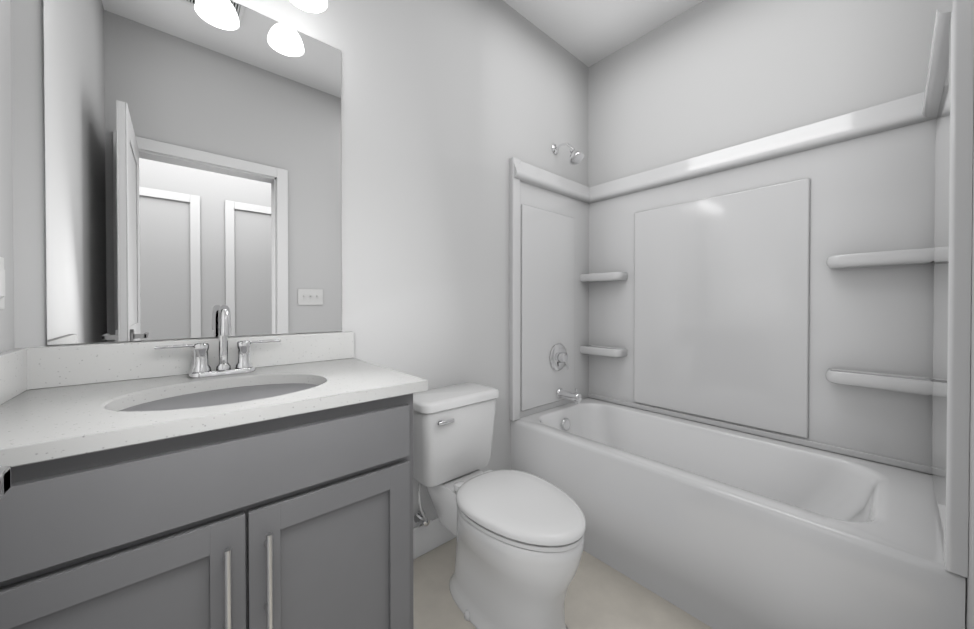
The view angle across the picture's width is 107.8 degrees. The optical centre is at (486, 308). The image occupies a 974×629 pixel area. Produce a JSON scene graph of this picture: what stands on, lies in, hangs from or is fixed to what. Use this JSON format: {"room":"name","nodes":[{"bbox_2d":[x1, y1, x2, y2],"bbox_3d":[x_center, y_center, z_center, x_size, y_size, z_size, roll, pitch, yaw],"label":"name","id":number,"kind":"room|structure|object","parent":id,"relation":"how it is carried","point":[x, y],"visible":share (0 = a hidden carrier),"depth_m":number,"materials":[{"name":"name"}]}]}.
{"room":"bathroom","nodes":[
{"label":"bathroom","id":0,"kind":"room"},
{"bbox_2d":[0,0,14,352],"bbox_3d":[-0.694,-0.263,0.248,0.120,2.780,1.524,0,1,-41],"label":"wall","id":1,"kind":"structure","parent":0,"point":[6,254],"depth_m":0.83,"materials":[{"name":"white paint"}]},
{"bbox_2d":[0,257,4,308],"bbox_3d":[-1.062,-0.055,0.773,0.011,0.116,0.072,0,1,-41],"label":"light switch","id":2,"kind":"object","parent":1,"relation":"attached to","point":[2,288],"visible":0.98,"depth_m":0.78,"materials":[{"name":"white plastic"}]},
{"bbox_2d":[11,0,588,527],"bbox_3d":[-0.262,-0.275,1.715,2.700,2.780,0.120,0,1,-41],"label":"wall","id":3,"kind":"structure","parent":0,"point":[449,108],"depth_m":1.62,"materials":[{"name":"white paint"}]},
{"bbox_2d":[43,0,341,344],"bbox_3d":[-0.834,-0.447,1.128,0.726,1.076,0.005,0,1,-41],"label":"mirror","id":4,"kind":"object","parent":3,"relation":"attached to","point":[192,166],"visible":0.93,"depth_m":1.07,"materials":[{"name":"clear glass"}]},
{"bbox_2d":[290,0,326,12],"bbox_3d":[-0.770,-1.125,1.043,0.580,0.240,0.209,0,1,-41],"label":"sconce","id":5,"kind":"object","parent":3,"relation":"attached to","point":[315,6],"visible":1,"depth_m":1.20,"materials":[{"name":"white glass"}]},
{"bbox_2d":[413,517,456,559],"bbox_3d":[-0.209,1.048,1.684,0.885,0.135,0.014,0,1,-41],"label":"baseboard","id":6,"kind":"structure","parent":3,"relation":"attached to","point":[434,533],"depth_m":1.62,"materials":[{"name":"white"}]},
{"bbox_2d":[550,344,568,370],"bbox_3d":[0.463,0.306,2.195,0.168,0.168,0.058,0,1,-41],"label":"shower valve","id":7,"kind":"object","parent":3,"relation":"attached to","point":[558,357],"visible":1,"depth_m":2.18,"materials":[{"name":"silver metal"}]},
{"bbox_2d":[552,143,583,164],"bbox_3d":[0.492,-0.942,2.151,0.092,0.164,0.203,0,1,-41],"label":"shower head","id":8,"kind":"object","parent":3,"relation":"attached to","point":[576,157],"visible":1,"depth_m":2.11},
{"bbox_2d":[556,388,581,403],"bbox_3d":[0.503,0.525,2.168,0.066,0.087,0.153,0,1,-41],"label":"tub spout","id":9,"kind":"object","parent":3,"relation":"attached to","point":[576,397],"visible":1,"depth_m":2.14,"materials":[{"name":"silver metal"}]},
{"bbox_2d":[413,537,712,628],"bbox_3d":[0.722,1.153,0.691,5.420,0.060,2.975,0,1,-41],"label":"floor","id":10,"kind":"structure","parent":0,"point":[600,594],"depth_m":1.35,"materials":[{"name":"tile"}]},
{"bbox_2d":[0,332,427,628],"bbox_3d":[-0.645,0.609,0.916,0.814,1.025,0.585,0,1,-41],"label":"bathroom vanity","id":11,"kind":"object","parent":10,"relation":"on","point":[151,487],"visible":1,"depth_m":0.73,"materials":[{"name":"grey"}]},
{"bbox_2d":[154,305,280,377],"bbox_3d":[-0.768,0.094,1.039,0.302,0.206,0.108,0,1,-41],"label":"faucet","id":12,"kind":"object","parent":11,"relation":"on","point":[201,368],"visible":1,"depth_m":1.04,"materials":[{"name":"silver metal"}]},
{"bbox_2d":[413,383,585,628],"bbox_3d":[0.024,0.743,1.365,0.408,0.749,0.773,0,1,-41],"label":"toilet","id":13,"kind":"object","parent":10,"relation":"on","point":[519,542],"visible":1,"depth_m":1.25,"materials":[{"name":"white ceramic"}]},
{"bbox_2d":[511,397,965,628],"bbox_3d":[0.917,0.870,1.663,0.759,0.490,1.518,0,1,-41],"label":"bathtub","id":14,"kind":"object","parent":10,"relation":"on","point":[714,527],"visible":1,"depth_m":1.30,"materials":[{"name":"white ceramic"}]},
{"bbox_2d":[509,0,973,577],"bbox_3d":[0.913,-0.101,1.651,0.769,1.448,1.522,0,1,-41],"label":"tub surround","id":15,"kind":"object","parent":14,"relation":"on","point":[809,286],"visible":1,"depth_m":1.64,"materials":[{"name":"white plastic"}]},
{"bbox_2d":[503,0,703,66],"bbox_3d":[0.722,-1.686,0.667,5.420,0.060,2.975,0,1,-41],"label":"ceiling","id":16,"kind":"structure","parent":0,"point":[588,33],"depth_m":2.06,"materials":[{"name":"white paint"}]},
{"bbox_2d":[588,0,938,186],"bbox_3d":[1.251,-0.277,1.944,0.120,2.780,1.524,0,1,-41],"label":"wall","id":17,"kind":"structure","parent":0,"point":[704,77],"depth_m":1.79,"materials":[{"name":"white paint"}]},
{"bbox_2d":[965,93,973,628],"bbox_3d":[0.864,-0.265,0.516,5.180,2.780,0.120,0,1,-41],"label":"wall","id":18,"kind":"structure","parent":0,"point":[969,608],"depth_m":0.81,"materials":[{"name":"white paint"}]}
]}

